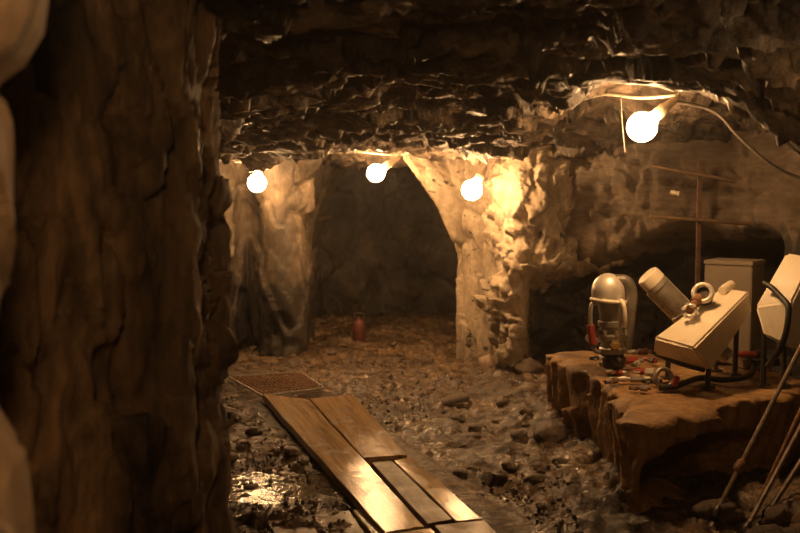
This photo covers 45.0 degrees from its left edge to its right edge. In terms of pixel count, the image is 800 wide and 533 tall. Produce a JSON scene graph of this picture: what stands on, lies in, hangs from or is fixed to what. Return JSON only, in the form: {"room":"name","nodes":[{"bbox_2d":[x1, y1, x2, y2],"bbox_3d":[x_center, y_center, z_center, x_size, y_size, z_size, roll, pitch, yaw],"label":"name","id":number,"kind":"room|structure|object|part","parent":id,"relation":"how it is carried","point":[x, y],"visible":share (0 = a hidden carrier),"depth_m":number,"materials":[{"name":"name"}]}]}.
{"room":"underground passage","nodes":[
{"label":"underground passage","id":0,"kind":"room"},
{"bbox_2d":[0,0,48,532],"bbox_3d":[-0.845,0.279,0.588,0.721,2.772,2.354,0,4,0],"label":"wall","id":1,"kind":"structure","parent":0,"point":[22,22],"depth_m":1.36,"materials":[{"name":"stone"}]},
{"bbox_2d":[0,0,238,532],"bbox_3d":[-1.625,0.191,2.055,2.890,2.821,6.835,-2,4,-27],"label":"rock pillar","id":2,"kind":"structure","parent":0,"point":[118,346],"depth_m":2.42,"materials":[{"name":"stone"}]},
{"bbox_2d":[219,155,345,356],"bbox_3d":[-2.011,-0.342,9.786,5.104,2.798,1.834,-4,6,-45],"label":"wall","id":3,"kind":"structure","parent":0,"point":[275,230],"depth_m":9.67,"materials":[{"name":"stone"}]},
{"bbox_2d":[314,166,457,315],"bbox_3d":[-0.110,-0.483,11.973,2.902,2.802,0.749,0,4,0],"label":"wall","id":4,"kind":"structure","parent":0,"point":[385,245],"depth_m":12.14,"materials":[{"name":"stone"}]},
{"bbox_2d":[196,0,799,172],"bbox_3d":[-0.500,-0.774,5.410,7.800,0.870,14.100,0,4,0],"label":"ceiling","id":5,"kind":"structure","parent":0,"point":[433,80],"depth_m":3.81,"materials":[{"name":"stone"}]},
{"bbox_2d":[248,171,265,191],"bbox_3d":[-1.327,-0.899,8.959,0.170,0.418,0.170,0,4,0],"label":"lamp","id":6,"kind":"object","parent":5,"relation":"hanging from","point":[256,182],"visible":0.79,"depth_m":8.91,"materials":[{"name":"white"}]},
{"bbox_2d":[367,152,401,181],"bbox_3d":[-0.144,-0.998,9.253,0.342,0.373,0.170,0,4,0],"label":"hanging lamp","id":7,"kind":"object","parent":5,"relation":"hanging from","point":[376,172],"visible":0.98,"depth_m":9.22,"materials":[{"name":"white"}]},
{"bbox_3d":[-0.227,-0.898,9.263,0.170,0.172,0.177,4,5,42],"label":"bulb","id":8,"kind":"part","parent":7,"relation":"part of","materials":[{"name":"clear glass"}]},
{"bbox_2d":[384,156,399,168],"bbox_3d":[-0.079,-0.996,9.268,0.165,0.133,0.077,0,4,0],"label":"socket","id":9,"kind":"object","parent":7,"relation":"attached to","point":[388,164],"depth_m":9.24,"materials":[{"name":"metal"}]},
{"bbox_2d":[235,93,678,163],"bbox_3d":[0.530,-1.006,7.690,1.380,0.356,4.646,-4,5,-42],"label":"cable","id":10,"kind":"object","parent":5,"relation":"hanging from","point":[482,159],"visible":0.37,"depth_m":5.85,"materials":[{"name":"plastic"}]},
{"bbox_2d":[462,157,487,199],"bbox_3d":[0.611,-0.745,8.001,0.200,0.392,0.170,2,4,28],"label":"lamp","id":11,"kind":"object","parent":5,"relation":"hanging from","point":[471,189],"visible":1,"depth_m":7.97,"materials":[{"name":"white"}]},
{"bbox_3d":[0.597,-0.648,8.014,0.170,0.196,0.170,0,4,0],"label":"bulb","id":12,"kind":"part","parent":11,"relation":"part of","materials":[{"name":"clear glass"}]},
{"bbox_2d":[475,166,486,180],"bbox_3d":[0.675,-0.772,8.014,0.102,0.126,0.074,0,4,0],"label":"socket","id":13,"kind":"object","parent":11,"relation":"attached to","point":[480,175],"depth_m":7.99,"materials":[{"name":"metal"}]},
{"bbox_2d":[621,96,624,151],"bbox_3d":[1.313,-0.840,5.690,0.007,0.330,0.042,-3,5,-36],"label":"hanging wire","id":14,"kind":"object","parent":5,"relation":"hanging from","point":[621,96],"visible":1,"depth_m":5.69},
{"bbox_2d":[627,91,679,141],"bbox_3d":[1.450,-0.921,5.500,0.311,0.422,0.169,0,4,0],"label":"hanging lamp","id":15,"kind":"object","parent":5,"relation":"hanging from","point":[642,126],"visible":0.98,"depth_m":5.46,"materials":[{"name":"white"}]},
{"bbox_3d":[1.381,-0.800,5.508,0.171,0.178,0.170,3,5,37],"label":"bulb","id":16,"kind":"part","parent":15,"relation":"part of","materials":[{"name":"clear glass"}]},
{"bbox_2d":[653,97,676,119],"bbox_3d":[1.512,-0.903,5.514,0.144,0.130,0.076,0,4,0],"label":"socket","id":17,"kind":"object","parent":15,"relation":"attached to","point":[662,109],"depth_m":5.49,"materials":[{"name":"metal"}]},
{"bbox_2d":[676,100,799,179],"bbox_3d":[2.067,-0.704,5.592,1.015,0.518,0.073,0,4,0],"label":"cable","id":18,"kind":"object","parent":5,"relation":"hanging from","point":[716,113],"visible":0.99,"depth_m":5.61,"materials":[{"name":"rubber"}]},
{"bbox_2d":[220,311,799,532],"bbox_3d":[-0.500,1.108,5.539,7.800,0.332,14.100,0,4,0],"label":"floor","id":19,"kind":"structure","parent":0,"point":[433,443],"depth_m":6.25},
{"bbox_2d":[230,452,238,463],"bbox_3d":[-1.013,1.134,5.735,0.098,0.065,0.105,3,5,38],"label":"loose stone","id":20,"kind":"object","parent":19,"relation":"on","point":[234,457],"visible":0.44,"depth_m":5.72,"materials":[{"name":"stone"}]},
{"bbox_2d":[240,493,250,498],"bbox_3d":[-0.804,1.221,5.060,0.095,0.071,0.121,1,4,13],"label":"loose stone","id":21,"kind":"object","parent":19,"relation":"on","point":[247,495],"visible":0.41,"depth_m":5.04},
{"bbox_2d":[243,483,259,489],"bbox_3d":[-0.799,1.195,5.203,0.080,0.053,0.084,2,4,23],"label":"loose stone","id":22,"kind":"object","parent":19,"relation":"on","point":[251,486],"visible":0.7,"depth_m":5.18,"materials":[{"name":"stone"}]},
{"bbox_2d":[249,346,256,350],"bbox_3d":[-1.508,0.843,9.885,0.090,0.065,0.104,0,4,6],"label":"loose stone","id":23,"kind":"object","parent":19,"relation":"on","point":[252,348],"visible":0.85,"depth_m":9.85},
{"bbox_2d":[245,426,261,436],"bbox_3d":[-0.970,1.093,6.391,0.116,0.072,0.085,0,4,-6],"label":"loose stone","id":24,"kind":"object","parent":19,"relation":"on","point":[252,431],"visible":0.92,"depth_m":6.36,"materials":[{"name":"stone"}]},
{"bbox_2d":[228,371,324,396],"bbox_3d":[-0.977,0.940,7.782,0.632,0.017,0.893,-2,4,-22],"label":"floor grate","id":25,"kind":"object","parent":19,"relation":"on","point":[299,373],"visible":0.97,"depth_m":7.79,"materials":[{"name":"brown metal"}]},
{"bbox_2d":[228,472,349,505],"bbox_3d":[-0.533,1.206,5.178,0.946,0.030,0.633,0,4,0],"label":"puddle","id":26,"kind":"object","parent":19,"relation":"on","point":[264,494],"visible":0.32,"depth_m":5.18,"materials":[{"name":"brown liquid"}]},
{"bbox_2d":[283,490,294,495],"bbox_3d":[-0.590,1.217,5.095,0.106,0.074,0.095,-1,4,-16],"label":"loose stone","id":27,"kind":"object","parent":19,"relation":"on","point":[289,492],"visible":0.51,"depth_m":5.08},
{"bbox_2d":[284,446,299,456],"bbox_3d":[-0.654,1.130,5.868,0.104,0.075,0.080,0,4,-5],"label":"loose stone","id":28,"kind":"object","parent":19,"relation":"on","point":[290,451],"visible":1,"depth_m":5.85,"materials":[{"name":"stone"}]},
{"bbox_2d":[268,516,316,532],"bbox_3d":[-0.442,1.278,4.363,0.199,0.048,0.754,-1,5,-16],"label":"plank","id":29,"kind":"object","parent":19,"relation":"on","point":[275,529],"visible":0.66,"depth_m":4.55,"materials":[{"name":"wood"}]},
{"bbox_2d":[296,456,308,465],"bbox_3d":[-0.565,1.137,5.623,0.077,0.062,0.099,1,4,15],"label":"loose stone","id":30,"kind":"object","parent":19,"relation":"on","point":[304,460],"visible":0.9,"depth_m":5.60,"materials":[{"name":"stone"}]},
{"bbox_2d":[300,467,313,474],"bbox_3d":[-0.530,1.182,5.529,0.085,0.061,0.094,0,4,-2],"label":"loose stone","id":31,"kind":"object","parent":19,"relation":"on","point":[309,470],"visible":0.61,"depth_m":5.51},
{"bbox_2d":[327,351,336,355],"bbox_3d":[-0.681,0.868,9.635,0.092,0.058,0.076,1,4,20],"label":"loose stone","id":32,"kind":"object","parent":19,"relation":"on","point":[330,353],"visible":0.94,"depth_m":9.61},
{"bbox_2d":[317,511,363,532],"bbox_3d":[-0.235,1.267,4.429,0.188,0.045,0.750,-1,5,-17],"label":"plank","id":33,"kind":"object","parent":19,"relation":"on","point":[347,516],"visible":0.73,"depth_m":4.67,"materials":[{"name":"wood"}]},
{"bbox_2d":[263,394,423,532],"bbox_3d":[-0.435,1.111,5.891,0.293,0.063,3.023,-1,5,-18],"label":"plank","id":34,"kind":"object","parent":19,"relation":"on","point":[343,465],"visible":0.99,"depth_m":5.46,"materials":[{"name":"wood"}]},
{"bbox_2d":[310,395,406,465],"bbox_3d":[-0.300,1.063,6.438,0.338,0.059,1.683,-1,5,-15],"label":"plank","id":35,"kind":"object","parent":19,"relation":"on","point":[346,414],"visible":0.77,"depth_m":6.27,"materials":[{"name":"wood"}]},
{"bbox_2d":[353,313,364,341],"bbox_3d":[-0.436,0.642,10.268,0.128,0.306,0.128,0,4,0],"label":"can","id":36,"kind":"object","parent":19,"relation":"on","point":[358,325],"visible":1,"depth_m":10.22,"materials":[{"name":"paint"}]},
{"bbox_2d":[353,509,380,532],"bbox_3d":[-0.084,1.261,4.453,0.074,0.047,0.773,-1,5,-18],"label":"plank","id":37,"kind":"object","parent":19,"relation":"on","point":[367,526],"visible":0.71,"depth_m":4.64,"materials":[{"name":"wood"}]},
{"bbox_2d":[389,341,396,346],"bbox_3d":[-0.068,0.808,10.025,0.079,0.066,0.108,1,4,17],"label":"loose stone","id":38,"kind":"object","parent":19,"relation":"on","point":[394,343],"visible":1,"depth_m":9.99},
{"bbox_2d":[396,352,404,356],"bbox_3d":[0.005,0.859,9.458,0.070,0.051,0.083,-3,5,-41],"label":"loose stone","id":39,"kind":"object","parent":19,"relation":"on","point":[397,353],"visible":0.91,"depth_m":9.44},
{"bbox_2d":[222,347,589,532],"bbox_3d":[0.137,1.088,6.938,3.331,0.161,5.932,0,4,0],"label":"gravel","id":40,"kind":"object","parent":19,"relation":"on","point":[249,443],"visible":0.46,"depth_m":5.36,"materials":[{"name":"gravel"}]},
{"bbox_2d":[371,460,451,530],"bbox_3d":[0.042,1.190,5.104,0.134,0.048,1.076,-1,5,-16],"label":"plank","id":41,"kind":"object","parent":19,"relation":"on","point":[428,513],"visible":0.89,"depth_m":4.98,"materials":[{"name":"wood"}]},
{"bbox_2d":[396,528,434,532],"bbox_3d":[0.134,1.275,4.174,0.224,0.053,0.652,-1,5,-17],"label":"plank","id":42,"kind":"object","parent":19,"relation":"on","point":[428,530],"visible":1,"depth_m":4.46,"materials":[{"name":"wood"}]},
{"bbox_2d":[424,357,433,362],"bbox_3d":[0.280,0.897,9.180,0.096,0.067,0.094,0,4,2],"label":"loose stone","id":43,"kind":"object","parent":19,"relation":"on","point":[429,360],"visible":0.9,"depth_m":9.14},
{"bbox_2d":[394,458,481,522],"bbox_3d":[0.171,1.183,5.116,0.130,0.054,1.077,-1,5,-17],"label":"plank","id":44,"kind":"object","parent":19,"relation":"on","point":[435,490],"visible":0.7,"depth_m":4.99,"materials":[{"name":"wood"}]},
{"bbox_2d":[441,407,451,413],"bbox_3d":[0.349,1.088,7.210,0.081,0.069,0.106,1,4,16],"label":"loose stone","id":45,"kind":"object","parent":19,"relation":"on","point":[445,410],"visible":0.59,"depth_m":7.19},
{"bbox_2d":[441,392,471,406],"bbox_3d":[0.425,1.050,7.414,0.275,0.171,0.209,-2,4,-27],"label":"loose stone","id":46,"kind":"object","parent":19,"relation":"on","point":[451,400],"visible":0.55,"depth_m":7.34,"materials":[{"name":"stone"}]},
{"bbox_2d":[450,413,464,422],"bbox_3d":[0.411,1.083,6.877,0.108,0.083,0.120,0,4,-3],"label":"loose stone","id":47,"kind":"object","parent":19,"relation":"on","point":[459,417],"visible":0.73,"depth_m":6.84,"materials":[{"name":"stone"}]},
{"bbox_2d":[453,467,468,479],"bbox_3d":[0.358,1.215,5.657,0.097,0.069,0.108,0,4,1],"label":"loose stone","id":48,"kind":"object","parent":19,"relation":"on","point":[461,473],"visible":0.83,"depth_m":5.62,"materials":[{"name":"stone"}]},
{"bbox_2d":[455,402,469,408],"bbox_3d":[0.472,1.050,7.244,0.113,0.075,0.086,3,5,35],"label":"loose stone","id":49,"kind":"object","parent":19,"relation":"on","point":[463,404],"visible":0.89,"depth_m":7.21,"materials":[{"name":"stone"}]},
{"bbox_2d":[459,443,466,447],"bbox_3d":[0.410,1.167,6.265,0.050,0.042,0.065,0,4,-1],"label":"loose stone","id":50,"kind":"object","parent":19,"relation":"on","point":[462,445],"visible":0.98,"depth_m":6.25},
{"bbox_2d":[434,520,495,532],"bbox_3d":[0.379,1.269,4.262,0.254,0.052,0.716,-1,5,-17],"label":"plank","id":51,"kind":"object","parent":19,"relation":"on","point":[477,526],"visible":1,"depth_m":4.52,"materials":[{"name":"wood"}]},
{"bbox_2d":[466,432,481,437],"bbox_3d":[0.497,1.133,6.387,0.112,0.075,0.107,2,4,24],"label":"loose stone","id":52,"kind":"object","parent":19,"relation":"on","point":[475,435],"visible":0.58,"depth_m":6.36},
{"bbox_2d":[467,465,480,470],"bbox_3d":[0.437,1.209,5.747,0.076,0.054,0.084,3,5,40],"label":"loose stone","id":53,"kind":"object","parent":19,"relation":"on","point":[472,467],"visible":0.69,"depth_m":5.73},
{"bbox_2d":[468,423,483,431],"bbox_3d":[0.517,1.104,6.551,0.113,0.074,0.102,-1,4,-7],"label":"loose stone","id":54,"kind":"object","parent":19,"relation":"on","point":[477,427],"visible":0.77,"depth_m":6.53,"materials":[{"name":"stone"}]},
{"bbox_2d":[478,354,496,369],"bbox_3d":[0.778,0.875,8.513,0.173,0.212,0.150,2,5,32],"label":"round stone","id":55,"kind":"object","parent":19,"relation":"on","point":[486,361],"visible":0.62,"depth_m":8.47,"materials":[{"name":"stone"}]},
{"bbox_2d":[491,469,507,481],"bbox_3d":[0.568,1.185,5.481,0.081,0.066,0.104,-2,5,-30],"label":"loose stone","id":56,"kind":"object","parent":19,"relation":"on","point":[501,475],"visible":1,"depth_m":5.46,"materials":[{"name":"stone"}]},
{"bbox_2d":[496,398,508,406],"bbox_3d":[0.765,1.017,7.208,0.127,0.079,0.098,-2,4,-24],"label":"loose stone","id":57,"kind":"object","parent":19,"relation":"on","point":[500,402],"visible":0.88,"depth_m":7.17,"materials":[{"name":"stone"}]},
{"bbox_2d":[503,393,513,398],"bbox_3d":[0.823,0.989,7.301,0.092,0.072,0.102,1,4,20],"label":"loose stone","id":58,"kind":"object","parent":19,"relation":"on","point":[508,395],"visible":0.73,"depth_m":7.27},
{"bbox_2d":[501,461,516,471],"bbox_3d":[0.638,1.174,5.679,0.084,0.068,0.110,-1,4,-14],"label":"loose stone","id":59,"kind":"object","parent":19,"relation":"on","point":[506,465],"visible":0.96,"depth_m":5.64,"materials":[{"name":"stone"}]},
{"bbox_2d":[510,487,518,494],"bbox_3d":[0.638,1.238,5.328,0.064,0.046,0.075,3,5,40],"label":"loose stone","id":60,"kind":"object","parent":19,"relation":"on","point":[514,490],"visible":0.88,"depth_m":5.30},
{"bbox_2d":[510,429,527,438],"bbox_3d":[0.790,1.118,6.424,0.122,0.080,0.111,-1,4,-11],"label":"loose stone","id":61,"kind":"object","parent":19,"relation":"on","point":[516,434],"visible":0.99,"depth_m":6.39,"materials":[{"name":"stone"}]},
{"bbox_2d":[516,450,529,456],"bbox_3d":[0.755,1.148,5.897,0.069,0.052,0.088,-2,4,-21],"label":"loose stone","id":62,"kind":"object","parent":19,"relation":"on","point":[523,453],"visible":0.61,"depth_m":5.88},
{"bbox_2d":[519,408,531,414],"bbox_3d":[0.897,1.035,6.854,0.091,0.062,0.089,-2,4,-24],"label":"loose stone","id":63,"kind":"object","parent":19,"relation":"on","point":[522,411],"visible":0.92,"depth_m":6.83,"materials":[{"name":"stone"}]},
{"bbox_2d":[521,422,529,426],"bbox_3d":[0.861,1.088,6.642,0.062,0.039,0.047,1,4,10],"label":"loose stone","id":64,"kind":"object","parent":19,"relation":"on","point":[524,424],"visible":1,"depth_m":6.63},
{"bbox_2d":[514,354,544,374],"bbox_3d":[1.093,0.855,8.153,0.250,0.205,0.278,2,4,25],"label":"loose stone","id":65,"kind":"object","parent":19,"relation":"on","point":[527,364],"visible":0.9,"depth_m":8.08,"materials":[{"name":"stone"}]},
{"bbox_2d":[523,473,544,484],"bbox_3d":[0.746,1.188,5.369,0.124,0.084,0.095,2,4,22],"label":"loose stone","id":66,"kind":"object","parent":19,"relation":"on","point":[535,478],"visible":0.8,"depth_m":5.33,"materials":[{"name":"stone"}]},
{"bbox_2d":[529,461,548,471],"bbox_3d":[0.813,1.183,5.668,0.122,0.075,0.115,-3,5,-40],"label":"loose stone","id":67,"kind":"object","parent":19,"relation":"on","point":[537,465],"visible":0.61,"depth_m":5.64,"materials":[{"name":"stone"}]},
{"bbox_2d":[534,392,544,396],"bbox_3d":[1.049,0.965,7.259,0.082,0.052,0.080,0,4,1],"label":"loose stone","id":68,"kind":"object","parent":19,"relation":"on","point":[538,394],"visible":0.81,"depth_m":7.24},
{"bbox_2d":[536,503,545,510],"bbox_3d":[0.726,1.237,4.976,0.053,0.041,0.064,-2,3,-27],"label":"loose stone","id":69,"kind":"object","parent":19,"relation":"on","point":[540,506],"visible":1,"depth_m":4.96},
{"bbox_2d":[532,420,567,443],"bbox_3d":[0.979,1.086,6.291,0.232,0.160,0.244,0,4,6],"label":"loose stone","id":70,"kind":"object","parent":19,"relation":"on","point":[548,431],"visible":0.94,"depth_m":6.23,"materials":[{"name":"stone"}]},
{"bbox_2d":[551,456,567,464],"bbox_3d":[0.957,1.167,5.755,0.093,0.063,0.092,-2,4,-21],"label":"loose stone","id":71,"kind":"object","parent":19,"relation":"on","point":[560,460],"visible":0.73,"depth_m":5.74,"materials":[{"name":"stone"}]},
{"bbox_2d":[545,351,799,512],"bbox_3d":[1.771,0.898,5.963,1.436,0.589,2.371,0,4,0],"label":"rock ledge","id":72,"kind":"object","parent":19,"relation":"on","point":[691,429],"depth_m":5.49,"materials":[{"name":"stone"}]},
{"bbox_2d":[589,355,602,360],"bbox_3d":[1.331,0.615,6.496,0.120,0.035,0.070,-2,4,-23],"label":"coupling","id":73,"kind":"object","parent":72,"relation":"on","point":[598,357],"visible":0.89,"depth_m":6.48,"materials":[{"name":"metal"}]},
{"bbox_2d":[602,377,618,383],"bbox_3d":[1.244,0.672,5.671,0.120,0.035,0.070,-3,5,-40],"label":"coupling","id":74,"kind":"object","parent":72,"relation":"on","point":[614,380],"visible":1,"depth_m":5.66,"materials":[{"name":"grey metal"}]},
{"bbox_2d":[587,273,636,374],"bbox_3d":[1.321,0.360,6.025,0.283,0.636,0.238,3,5,35],"label":"drill","id":75,"kind":"object","parent":72,"relation":"on","point":[615,295],"visible":0.98,"depth_m":5.97,"materials":[{"name":"metal"}]},
{"bbox_3d":[1.231,0.378,6.016,0.128,0.340,0.038,-1,4,-18],"label":"handle","id":76,"kind":"part","parent":75,"relation":"part of","materials":[{"name":"grey metal"}]},
{"bbox_2d":[585,334,624,367],"bbox_3d":[1.291,0.526,6.093,0.076,0.176,0.363,-2,4,-24],"label":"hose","id":77,"kind":"object","parent":75,"relation":"attached to","point":[618,361],"visible":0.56,"depth_m":5.97,"materials":[{"name":"black rubber"}]},
{"bbox_3d":[1.371,0.288,5.922,0.044,0.181,0.064,-1,4,-16],"label":"throttle lever","id":78,"kind":"part","parent":75,"relation":"part of","materials":[{"name":"beige paint"}]},
{"bbox_2d":[606,369,625,374],"bbox_3d":[1.334,0.652,5.967,0.120,0.035,0.070,1,4,17],"label":"coupling","id":79,"kind":"object","parent":72,"relation":"on","point":[612,371],"visible":1,"depth_m":5.95,"materials":[{"name":"metal"}]},
{"bbox_2d":[609,375,650,382],"bbox_3d":[1.363,0.667,5.719,0.241,0.038,0.077,0,4,0],"label":"coupling","id":80,"kind":"object","parent":72,"relation":"on","point":[632,378],"visible":0.79,"depth_m":5.71,"materials":[{"name":"metal"}]},
{"bbox_2d":[626,357,643,364],"bbox_3d":[1.476,0.620,6.339,0.260,0.045,0.091,-1,4,-14],"label":"coupling","id":81,"kind":"object","parent":72,"relation":"on","point":[629,360],"visible":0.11,"depth_m":6.33,"materials":[{"name":"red metal"}]},
{"bbox_2d":[629,360,640,366],"bbox_3d":[1.529,0.632,6.258,0.070,0.035,0.120,3,5,33],"label":"coupling","id":82,"kind":"object","parent":72,"relation":"on","point":[636,363],"visible":1,"depth_m":6.23,"materials":[{"name":"grey metal"}]},
{"bbox_2d":[626,349,651,354],"bbox_3d":[1.657,0.595,6.727,0.200,0.042,0.084,-1,4,-11],"label":"coupling","id":83,"kind":"object","parent":72,"relation":"on","point":[633,351],"visible":0.82,"depth_m":6.71,"materials":[{"name":"grey metal"}]},
{"bbox_2d":[629,385,650,391],"bbox_3d":[1.356,0.686,5.467,0.122,0.035,0.070,0,4,0],"label":"coupling","id":84,"kind":"object","parent":72,"relation":"on","point":[644,388],"visible":1,"depth_m":5.44,"materials":[{"name":"metal"}]},
{"bbox_2d":[633,368,658,376],"bbox_3d":[1.511,0.648,5.934,0.160,0.045,0.091,3,5,34],"label":"coupling","id":85,"kind":"object","parent":72,"relation":"on","point":[648,371],"visible":0.92,"depth_m":5.92,"materials":[{"name":"red paint"}]},
{"bbox_2d":[643,357,656,363],"bbox_3d":[1.660,0.621,6.415,0.070,0.035,0.120,-2,4,-27],"label":"coupling","id":86,"kind":"object","parent":72,"relation":"on","point":[647,359],"visible":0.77,"depth_m":6.39,"materials":[{"name":"red paint"}]},
{"bbox_2d":[641,378,661,383],"bbox_3d":[1.479,0.673,5.663,0.122,0.035,0.070,0,4,0],"label":"coupling","id":87,"kind":"object","parent":72,"relation":"on","point":[648,380],"visible":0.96,"depth_m":5.66,"materials":[{"name":"metal"}]},
{"bbox_2d":[653,366,679,387],"bbox_3d":[1.523,0.641,5.538,0.153,0.133,0.064,0,4,-5],"label":"clamp","id":88,"kind":"object","parent":72,"relation":"on","point":[674,380],"visible":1,"depth_m":5.52,"materials":[{"name":"grey metal"}]},
{"bbox_2d":[639,267,732,361],"bbox_3d":[1.859,0.314,6.276,0.614,0.618,0.179,0,4,0],"label":"drill","id":89,"kind":"object","parent":72,"relation":"on","point":[658,287],"visible":0.7,"depth_m":6.21,"materials":[{"name":"grey metal"}]},
{"bbox_3d":[1.744,0.301,6.325,0.262,0.264,0.022,0,4,3],"label":"tie rod","id":90,"kind":"part","parent":89,"relation":"part of","materials":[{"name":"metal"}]},
{"bbox_2d":[654,290,750,387],"bbox_3d":[1.792,0.421,5.809,0.437,0.542,0.898,4,6,45],"label":"hood","id":91,"kind":"object","parent":72,"relation":"on","point":[699,342],"visible":0.95,"depth_m":5.61,"materials":[{"name":"beige paint"}]},
{"bbox_3d":[1.636,0.569,5.903,0.070,0.233,0.071,0,4,0],"label":"leg","id":92,"kind":"part","parent":91,"relation":"part of","materials":[{"name":"metal"}]},
{"bbox_3d":[1.794,0.627,5.631,0.070,0.156,0.071,0,4,0],"label":"leg","id":93,"kind":"part","parent":91,"relation":"part of","materials":[{"name":"metal"}]},
{"bbox_2d":[681,280,735,319],"bbox_3d":[1.856,0.195,5.822,0.144,0.213,0.552,3,5,40],"label":"coupling","id":94,"kind":"object","parent":91,"relation":"on","point":[702,293],"visible":1,"depth_m":5.73,"materials":[{"name":"metal"}]},
{"bbox_3d":[2.014,0.461,6.156,0.070,0.416,0.071,0,4,0],"label":"leg","id":95,"kind":"part","parent":91,"relation":"part of","materials":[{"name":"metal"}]},
{"bbox_3d":[2.089,0.498,6.017,0.070,0.359,0.071,0,4,0],"label":"leg","id":96,"kind":"part","parent":91,"relation":"part of","materials":[{"name":"metal"}]},
{"bbox_2d":[658,363,755,390],"bbox_3d":[2.014,0.653,6.061,0.400,0.036,1.526,2,5,30],"label":"air hose","id":97,"kind":"object","parent":72,"relation":"on","point":[666,387],"visible":0.64,"depth_m":5.74,"materials":[{"name":"black rubber"}]},
{"bbox_2d":[704,258,765,363],"bbox_3d":[2.258,0.296,6.536,0.322,0.687,0.312,3,5,35],"label":"metal box","id":98,"kind":"object","parent":72,"relation":"on","point":[747,274],"visible":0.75,"depth_m":6.39,"materials":[{"name":"grey paint"}]},
{"bbox_3d":[2.258,-0.032,6.513,0.322,0.030,0.312,3,5,35],"label":"lid","id":99,"kind":"part","parent":98,"relation":"part of","materials":[{"name":"grey paint"}]},
{"bbox_2d":[738,357,755,368],"bbox_3d":[2.255,0.629,6.309,0.100,0.060,0.110,-1,4,-17],"label":"wooden block","id":100,"kind":"object","parent":72,"relation":"on","point":[743,362],"visible":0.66,"depth_m":6.26,"materials":[{"name":"wood"}]},
{"bbox_2d":[732,349,760,357],"bbox_3d":[2.255,0.575,6.315,0.224,0.064,0.070,0,4,0],"label":"bar","id":101,"kind":"object","parent":100,"relation":"on","point":[755,353],"visible":0.71,"depth_m":6.29,"materials":[{"name":"paint"}]},
{"bbox_3d":[2.377,0.616,6.301,0.226,0.072,0.265,0,4,0],"label":"hose coil","id":102,"kind":"part","parent":72,"relation":"part of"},
{"bbox_2d":[755,254,799,386],"bbox_3d":[2.372,0.312,5.712,0.761,0.772,0.337,-3,5,-40],"label":"hood","id":103,"kind":"object","parent":72,"relation":"on","point":[778,309],"visible":0.99,"depth_m":5.54,"materials":[{"name":"beige paint"}]},
{"bbox_3d":[2.142,0.527,5.690,0.070,0.348,0.070,0,4,0],"label":"leg","id":104,"kind":"part","parent":103,"relation":"part of","materials":[{"name":"metal"}]},
{"bbox_3d":[2.251,0.560,5.672,0.070,0.283,0.070,0,4,0],"label":"leg","id":105,"kind":"part","parent":103,"relation":"part of","materials":[{"name":"metal"}]},
{"bbox_2d":[692,498,744,523],"bbox_3d":[1.552,1.205,4.718,0.249,0.154,0.184,1,4,11],"label":"loose stone","id":106,"kind":"object","parent":19,"relation":"on","point":[730,513],"visible":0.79,"depth_m":4.66,"materials":[{"name":"stone"}]},
{"bbox_2d":[711,344,799,519],"bbox_3d":[1.873,0.762,4.936,1.029,0.860,0.055,-4,5,-42],"label":"rod","id":107,"kind":"object","parent":19,"relation":"on","point":[739,466],"visible":1,"depth_m":4.83,"materials":[{"name":"metal"}]},
{"bbox_2d":[746,524,781,532],"bbox_3d":[1.638,1.218,4.346,0.177,0.110,0.147,0,4,-4],"label":"loose stone","id":108,"kind":"object","parent":19,"relation":"on","point":[771,528],"visible":1,"depth_m":4.34,"materials":[{"name":"stone"}]},
{"bbox_2d":[740,424,799,532],"bbox_3d":[1.952,0.913,4.859,0.048,0.671,0.981,4,6,45],"label":"rod","id":109,"kind":"object","parent":19,"relation":"on","point":[748,524],"visible":0.98,"depth_m":4.71,"materials":[{"name":"metal"}]},
{"bbox_2d":[749,408,799,511],"bbox_3d":[2.064,0.796,5.020,0.806,0.886,0.040,-3,5,-37],"label":"rod","id":110,"kind":"object","parent":19,"relation":"on","point":[797,417],"visible":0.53,"depth_m":4.94,"materials":[{"name":"metal"}]},
{"bbox_2d":[758,504,793,524],"bbox_3d":[1.800,1.198,4.616,0.185,0.125,0.142,-1,4,-17],"label":"loose stone","id":111,"kind":"object","parent":19,"relation":"on","point":[777,514],"visible":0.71,"depth_m":4.56,"materials":[{"name":"stone"}]},
{"bbox_2d":[761,458,799,518],"bbox_3d":[2.045,0.913,4.844,0.786,0.577,0.052,-3,5,-38],"label":"rod","id":112,"kind":"object","parent":19,"relation":"on","point":[796,468],"visible":0.74,"depth_m":4.71,"materials":[{"name":"metal"}]},
{"bbox_2d":[782,523,799,532],"bbox_3d":[1.795,1.209,4.396,0.104,0.074,0.113,2,5,31],"label":"loose stone","id":113,"kind":"object","parent":19,"relation":"on","point":[794,528],"visible":1,"depth_m":4.37,"materials":[{"name":"stone"}]},
{"bbox_2d":[403,146,656,368],"bbox_3d":[0.799,-0.299,9.901,1.763,2.916,4.352,-1,4,-18],"label":"wall","id":114,"kind":"structure","parent":0,"point":[520,279],"depth_m":8.38,"materials":[{"name":"stone"}]},
{"bbox_2d":[566,131,799,379],"bbox_3d":[2.342,0.174,3.593,2.134,2.968,10.350,0,4,0],"label":"wall","id":115,"kind":"structure","parent":0,"point":[615,195],"depth_m":7.73,"materials":[{"name":"stone"}]},
{"bbox_2d":[650,160,752,284],"bbox_3d":[2.181,0.000,7.002,0.756,1.540,0.099,0,4,0],"label":"rack","id":116,"kind":"object","parent":115,"relation":"attached to","point":[699,174],"visible":0.88,"depth_m":6.97,"materials":[{"name":"beige paint"}]},
{"bbox_3d":[2.120,-0.669,6.946,0.621,0.134,0.076,0,4,-4],"label":"rail","id":117,"kind":"part","parent":116,"relation":"part of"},
{"bbox_3d":[2.169,-0.003,7.036,0.030,1.540,0.030,0,4,0],"label":"post","id":118,"kind":"part","parent":116,"relation":"part of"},
{"bbox_3d":[2.182,-0.335,6.969,0.757,0.086,0.076,0,4,-3],"label":"rail","id":119,"kind":"part","parent":116,"relation":"part of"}
]}

